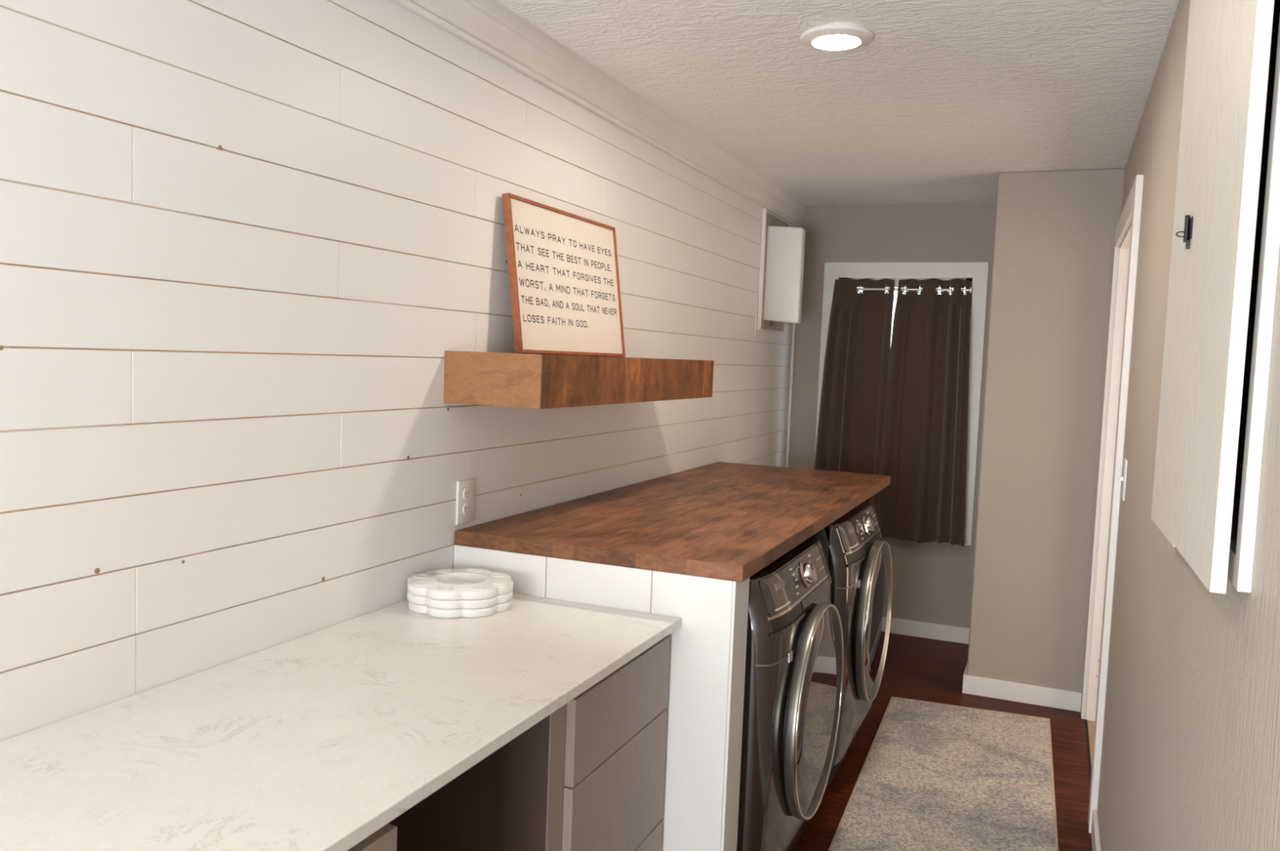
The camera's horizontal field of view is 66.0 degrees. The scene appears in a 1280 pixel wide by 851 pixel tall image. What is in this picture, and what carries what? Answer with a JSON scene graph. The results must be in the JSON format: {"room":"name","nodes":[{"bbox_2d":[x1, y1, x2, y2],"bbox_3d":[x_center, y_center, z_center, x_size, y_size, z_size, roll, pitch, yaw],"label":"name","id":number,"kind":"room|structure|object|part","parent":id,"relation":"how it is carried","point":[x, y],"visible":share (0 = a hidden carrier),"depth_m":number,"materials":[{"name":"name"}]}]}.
{"room":"laundry room","nodes":[
{"label":"laundry room","id":0,"kind":"room"},
{"bbox_2d":[0,0,797,741],"bbox_3d":[-0.679,0.127,2.227,0.081,2.401,7.953,4,4,23],"label":"wall","id":1,"kind":"structure","parent":0,"point":[245,245],"depth_m":1.96,"materials":[{"name":"white wood"}]},
{"bbox_2d":[455,477,474,524],"bbox_3d":[-0.466,0.203,2.630,0.010,0.118,0.080,4,4,23],"label":"wall outlet","id":2,"kind":"object","parent":1,"relation":"attached to","point":[465,487],"visible":1,"depth_m":2.62,"materials":[{"name":"white plastic"}]},
{"bbox_2d":[462,487,470,499],"bbox_3d":[-0.462,0.182,2.627,0.002,0.033,0.033,4,4,23],"label":"receptacle","id":3,"kind":"object","parent":2,"relation":"attached to","point":[466,491],"depth_m":2.62,"materials":[{"name":"white plastic"}]},
{"bbox_2d":[462,502,470,515],"bbox_3d":[-0.463,0.223,2.630,0.002,0.033,0.033,4,4,23],"label":"receptacle","id":4,"kind":"object","parent":2,"relation":"attached to","point":[466,506],"depth_m":2.63,"materials":[{"name":"white plastic"}]},
{"bbox_2d":[443,350,713,408],"bbox_3d":[-0.116,-0.147,3.053,0.283,0.134,1.297,4,4,23],"label":"floating shelf","id":5,"kind":"object","parent":1,"relation":"attached to","point":[527,380],"visible":1,"depth_m":2.52,"materials":[{"name":"brown wood"}]},
{"bbox_2d":[502,192,625,356],"bbox_3d":[-0.213,-0.432,3.014,0.078,0.435,0.702,4,4,23],"label":"framed sign","id":6,"kind":"object","parent":5,"relation":"on","point":[563,269],"visible":0.99,"depth_m":2.95,"materials":[{"name":"brown wood"}]},
{"bbox_2d":[392,0,808,226],"bbox_3d":[-0.592,-1.007,2.075,0.056,0.113,7.853,4,4,23],"label":"trim","id":7,"kind":"structure","parent":1,"relation":"attached to","point":[489,26],"depth_m":3.07,"materials":[{"name":"white paint"}]},
{"bbox_2d":[754,208,805,337],"bbox_3d":[0.791,-0.784,5.221,0.192,0.655,0.546,4,4,23],"label":"electrical panel","id":8,"kind":"object","parent":1,"relation":"attached to","point":[782,246],"visible":1,"depth_m":5.08,"materials":[{"name":"beige paint"}]},
{"bbox_3d":[0.616,-0.778,5.028,0.019,0.655,0.054,4,4,23],"label":"edge trim","id":9,"kind":"part","parent":8,"relation":"part of","materials":[{"name":"white paint"}]},
{"bbox_3d":[0.717,-0.811,5.278,0.007,0.595,0.495,4,4,23],"label":"plate","id":10,"kind":"part","parent":8,"relation":"part of","materials":[{"name":"beige paint"}]},
{"bbox_2d":[453,544,749,850],"bbox_3d":[-0.131,0.832,2.537,0.777,0.994,0.114,4,4,23],"label":"enclosure","id":11,"kind":"structure","parent":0,"point":[708,655],"depth_m":2.37,"materials":[{"name":"white wood"}]},
{"bbox_2d":[454,461,890,582],"bbox_3d":[0.303,0.267,3.450,0.792,0.039,2.190,4,4,23],"label":"countertop","id":12,"kind":"structure","parent":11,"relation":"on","point":[729,521],"depth_m":2.88,"materials":[{"name":"brown wood"}]},
{"bbox_2d":[495,0,1179,207],"bbox_3d":[0.186,-1.055,1.808,1.848,0.080,7.973,4,4,23],"label":"ceiling","id":13,"kind":"structure","parent":0,"point":[944,98],"depth_m":3.08,"materials":[{"name":"paint"}]},
{"bbox_2d":[800,24,873,51],"bbox_3d":[0.537,-1.053,2.691,0.198,0.018,0.198,4,4,23],"label":"recessed light","id":14,"kind":"object","parent":13,"relation":"in","point":[833,37],"visible":1,"depth_m":2.66,"materials":[{"name":"white paint"}]},
{"bbox_2d":[813,35,859,48],"bbox_3d":[0.537,-1.054,2.691,0.125,0.016,0.125,4,4,23],"label":"diffuser","id":15,"kind":"object","parent":14,"relation":"attached to","point":[819,41],"depth_m":2.69,"materials":[{"name":"white plastic"}]},
{"bbox_2d":[787,203,996,627],"bbox_3d":[1.424,-0.027,5.608,1.314,2.401,0.120,4,4,23],"label":"wall","id":16,"kind":"structure","parent":0,"point":[932,581],"depth_m":5.52,"materials":[{"name":"beige paint"}]},
{"bbox_2d":[785,226,800,466],"bbox_3d":[0.885,-0.316,5.746,0.017,1.675,0.018,4,4,23],"label":"trim","id":17,"kind":"structure","parent":16,"relation":"attached to","point":[793,329],"depth_m":5.75,"materials":[{"name":"white paint"}]},
{"bbox_2d":[813,262,989,545],"bbox_3d":[1.453,-0.140,5.556,0.888,1.539,0.122,4,4,23],"label":"window","id":18,"kind":"structure","parent":16,"relation":"in","point":[978,271],"depth_m":5.38,"materials":[{"name":"white paint"}]},
{"bbox_3d":[1.468,-0.127,5.592,0.733,1.405,0.045,4,4,23],"label":"sash","id":19,"kind":"part","parent":18,"relation":"part of","materials":[{"name":"white paint"}]},
{"bbox_3d":[1.468,-0.127,5.595,0.653,1.305,0.004,4,4,23],"label":"pane","id":20,"kind":"part","parent":18,"relation":"part of","materials":[{"name":"clear glass"}]},
{"bbox_2d":[857,287,971,293],"bbox_3d":[1.454,-0.751,5.459,0.731,0.028,0.064,4,4,23],"label":"curtain rod","id":21,"kind":"object","parent":18,"relation":"attached to","point":[860,288],"visible":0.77,"depth_m":5.42,"materials":[{"name":"metal"}]},
{"bbox_2d":[813,278,894,511],"bbox_3d":[1.195,-0.125,5.543,0.411,1.400,0.116,4,4,23],"label":"curtain","id":22,"kind":"object","parent":21,"relation":"hanging from","point":[851,422],"visible":0.77,"depth_m":5.52,"materials":[{"name":"brown fabric"}]},
{"bbox_2d":[876,278,972,546],"bbox_3d":[1.569,-0.080,5.378,0.482,1.438,0.148,4,4,23],"label":"curtain","id":23,"kind":"object","parent":21,"relation":"hanging from","point":[924,444],"visible":0.98,"depth_m":5.36,"materials":[{"name":"brown fabric"}]},
{"bbox_3d":[1.408,0.621,5.556,0.845,0.020,0.013,4,4,23],"label":"sill","id":24,"kind":"part","parent":18,"relation":"part of","materials":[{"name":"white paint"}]},
{"bbox_2d":[888,617,969,644],"bbox_3d":[1.344,1.129,5.630,1.134,0.087,0.014,4,4,23],"label":"baseboard","id":25,"kind":"structure","parent":16,"relation":"attached to","point":[900,626],"depth_m":5.51,"materials":[{"name":"white paint"}]},
{"bbox_2d":[793,632,1094,850],"bbox_3d":[0.609,1.453,1.762,2.978,0.081,7.973,4,4,23],"label":"floor","id":26,"kind":"structure","parent":0,"point":[916,668],"depth_m":4.16,"materials":[{"name":"brown wood"}]},
{"bbox_2d":[346,822,397,850],"bbox_3d":[-1.002,0.992,0.678,0.616,0.867,1.868,4,4,23],"label":"base cabinet","id":27,"kind":"object","parent":26,"relation":"on","point":[384,838],"visible":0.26,"depth_m":1.36,"materials":[{"name":"grey wood"}]},
{"bbox_2d":[0,592,680,850],"bbox_3d":[-0.781,0.523,1.111,0.646,0.022,2.982,4,4,23],"label":"countertop","id":28,"kind":"structure","parent":27,"relation":"on","point":[320,740],"depth_m":1.56,"materials":[{"name":"white stone"}]},
{"bbox_2d":[408,599,511,617],"bbox_3d":[-0.437,0.424,2.393,0.251,0.022,0.251,4,4,23],"label":"ring","id":29,"kind":"object","parent":28,"relation":"on","point":[420,608],"visible":0.2,"depth_m":2.29,"materials":[{"name":"white ceramic"}]},
{"bbox_2d":[406,581,512,608],"bbox_3d":[-0.438,0.403,2.396,0.257,0.022,0.257,4,4,23],"label":"ring","id":30,"kind":"object","parent":29,"relation":"on","point":[499,598],"visible":0.32,"depth_m":2.29,"materials":[{"name":"white ceramic"}]},
{"bbox_2d":[407,568,513,599],"bbox_3d":[-0.437,0.383,2.396,0.256,0.022,0.256,4,4,23],"label":"decorative tray","id":31,"kind":"object","parent":30,"relation":"on","point":[432,584],"visible":1,"depth_m":2.35,"materials":[{"name":"white ceramic"}]},
{"bbox_2d":[388,635,670,850],"bbox_3d":[-0.336,0.908,2.247,0.616,0.867,0.571,4,4,23],"label":"base cabinet","id":32,"kind":"object","parent":26,"relation":"on","point":[588,775],"visible":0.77,"depth_m":1.96,"materials":[{"name":"grey wood"}]},
{"bbox_3d":[-0.070,0.883,2.133,0.002,0.774,0.571,4,4,23],"label":"frame","id":33,"kind":"part","parent":32,"relation":"part of","materials":[{"name":"grey wood"}]},
{"bbox_3d":[-0.046,0.828,2.152,0.020,0.273,0.504,4,4,23],"label":"drawer","id":34,"kind":"part","parent":32,"relation":"part of","materials":[{"name":"grey wood"}]},
{"bbox_3d":[-0.037,0.601,2.136,0.020,0.175,0.504,4,4,23],"label":"drawer","id":35,"kind":"part","parent":32,"relation":"part of","materials":[{"name":"grey wood"}]},
{"bbox_3d":[-0.057,1.110,2.171,0.020,0.287,0.504,4,4,23],"label":"drawer","id":36,"kind":"part","parent":32,"relation":"part of","materials":[{"name":"grey wood"}]},
{"bbox_2d":[736,533,844,850],"bbox_3d":[0.150,0.830,2.955,0.791,0.962,0.750,4,4,23],"label":"washing machine","id":37,"kind":"object","parent":26,"relation":"on","point":[794,661],"visible":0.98,"depth_m":2.58,"materials":[{"name":"metal"}]},
{"bbox_3d":[0.394,0.606,2.582,0.005,0.024,0.027,4,4,26],"label":"hinge plate","id":38,"kind":"part","parent":37,"relation":"part of","materials":[{"name":"metal"}]},
{"bbox_3d":[0.453,0.422,2.799,0.055,0.089,0.680,4,4,23],"label":"control panel","id":39,"kind":"part","parent":37,"relation":"part of","materials":[{"name":"grey metal"}]},
{"bbox_3d":[0.468,0.428,2.797,0.051,0.093,0.695,4,4,20],"label":"panel trim","id":40,"kind":"part","parent":37,"relation":"part of","materials":[{"name":"silver metal"}]},
{"bbox_3d":[0.479,0.418,2.794,0.030,0.076,0.076,-18,-4,23],"label":"knob","id":41,"kind":"part","parent":37,"relation":"part of","materials":[{"name":"silver metal"}]},
{"bbox_3d":[0.503,0.808,2.815,0.031,0.601,0.601,4,4,23],"label":"door","id":42,"kind":"part","parent":37,"relation":"part of","materials":[{"name":"silver metal"}]},
{"bbox_3d":[0.514,0.809,2.810,0.011,0.581,0.581,4,4,23],"label":"door glass","id":43,"kind":"part","parent":37,"relation":"part of","materials":[{"name":"glass"}]},
{"bbox_2d":[815,498,892,790],"bbox_3d":[0.528,0.783,3.847,0.791,0.962,0.750,4,4,23],"label":"washing machine","id":44,"kind":"object","parent":26,"relation":"on","point":[860,562],"visible":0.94,"depth_m":3.49,"materials":[{"name":"metal"}]},
{"bbox_3d":[0.475,1.187,3.891,0.690,0.090,0.730,4,4,23],"label":"kick plate","id":45,"kind":"part","parent":44,"relation":"part of","materials":[{"name":"metal"}]},
{"bbox_3d":[0.803,0.744,3.729,0.130,0.847,0.750,4,4,23],"label":"panel","id":46,"kind":"part","parent":44,"relation":"part of","materials":[{"name":"metal"}]},
{"bbox_3d":[0.832,0.374,3.691,0.055,0.089,0.680,4,4,23],"label":"control panel","id":47,"kind":"part","parent":44,"relation":"part of","materials":[{"name":"grey metal"}]},
{"bbox_3d":[0.847,0.380,3.688,0.051,0.093,0.695,4,4,20],"label":"panel trim","id":48,"kind":"part","parent":44,"relation":"part of","materials":[{"name":"silver metal"}]},
{"bbox_3d":[0.857,0.371,3.686,0.030,0.076,0.076,-18,-4,23],"label":"knob","id":49,"kind":"part","parent":44,"relation":"part of","materials":[{"name":"silver metal"}]},
{"bbox_3d":[0.883,0.731,3.705,0.031,0.601,0.601,4,4,23],"label":"door","id":50,"kind":"part","parent":44,"relation":"part of","materials":[{"name":"silver metal"}]},
{"bbox_3d":[0.894,0.732,3.700,0.011,0.581,0.581,4,4,23],"label":"door glass","id":51,"kind":"part","parent":44,"relation":"part of","materials":[{"name":"black glass"}]},
{"bbox_2d":[828,696,1058,850],"bbox_3d":[1.062,1.315,3.359,0.669,0.010,2.260,4,4,21],"label":"rug","id":52,"kind":"object","parent":26,"relation":"on","point":[933,775],"visible":1,"depth_m":3.55,"materials":[{"name":"grey carpet"}]},
{"bbox_2d":[966,168,1124,702],"bbox_3d":[2.025,0.047,4.879,0.564,2.401,0.999,4,4,23],"label":"wall column","id":53,"kind":"structure","parent":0,"point":[1055,232],"depth_m":4.43,"materials":[{"name":"beige paint"}]},
{"bbox_2d":[962,662,1081,711],"bbox_3d":[1.911,1.202,4.908,0.507,0.087,0.879,4,4,23],"label":"baseboard","id":54,"kind":"structure","parent":53,"relation":"attached to","point":[1068,700],"depth_m":4.50,"materials":[{"name":"white paint"}]},
{"bbox_2d":[1097,0,1279,850],"bbox_3d":[0.730,0.260,1.109,0.100,2.401,6.984,4,4,23],"label":"wall","id":55,"kind":"structure","parent":0,"point":[1190,753],"depth_m":1.71,"materials":[{"name":"beige paint"}]},
{"bbox_2d":[1090,808,1101,850],"bbox_3d":[0.382,1.441,0.621,0.014,0.087,5.700,4,4,23],"label":"baseboard","id":56,"kind":"structure","parent":55,"relation":"attached to","point":[1095,840],"depth_m":3.11,"materials":[{"name":"white paint"}]},
{"bbox_2d":[1080,174,1143,832],"bbox_3d":[1.830,0.251,3.728,0.136,2.140,1.259,4,4,23],"label":"door","id":57,"kind":"structure","parent":55,"relation":"in","point":[1126,237],"depth_m":4.17,"materials":[{"name":"white paint"}]},
{"bbox_3d":[2.005,0.219,4.289,0.021,2.140,0.088,4,4,23],"label":"casing leg","id":58,"kind":"part","parent":57,"relation":"part of","materials":[{"name":"white paint"}]},
{"bbox_2d":[1119,457,1128,501],"bbox_3d":[1.459,0.163,2.979,0.018,0.124,0.076,4,4,23],"label":"light switch","id":59,"kind":"object","parent":55,"relation":"attached to","point":[1123,478],"visible":1,"depth_m":2.95,"materials":[{"name":"white plastic"}]},
{"bbox_2d":[1151,0,1279,593],"bbox_3d":[0.845,-0.364,1.370,0.149,1.108,0.735,4,4,23],"label":"upper cabinet","id":60,"kind":"object","parent":55,"relation":"attached to","point":[1225,246],"visible":1,"depth_m":1.19,"materials":[{"name":"white paint"}]},
{"bbox_3d":[0.823,-0.377,1.371,0.013,1.086,0.720,4,4,23],"label":"frame","id":61,"kind":"part","parent":60,"relation":"part of","materials":[{"name":"white paint"}]}
]}

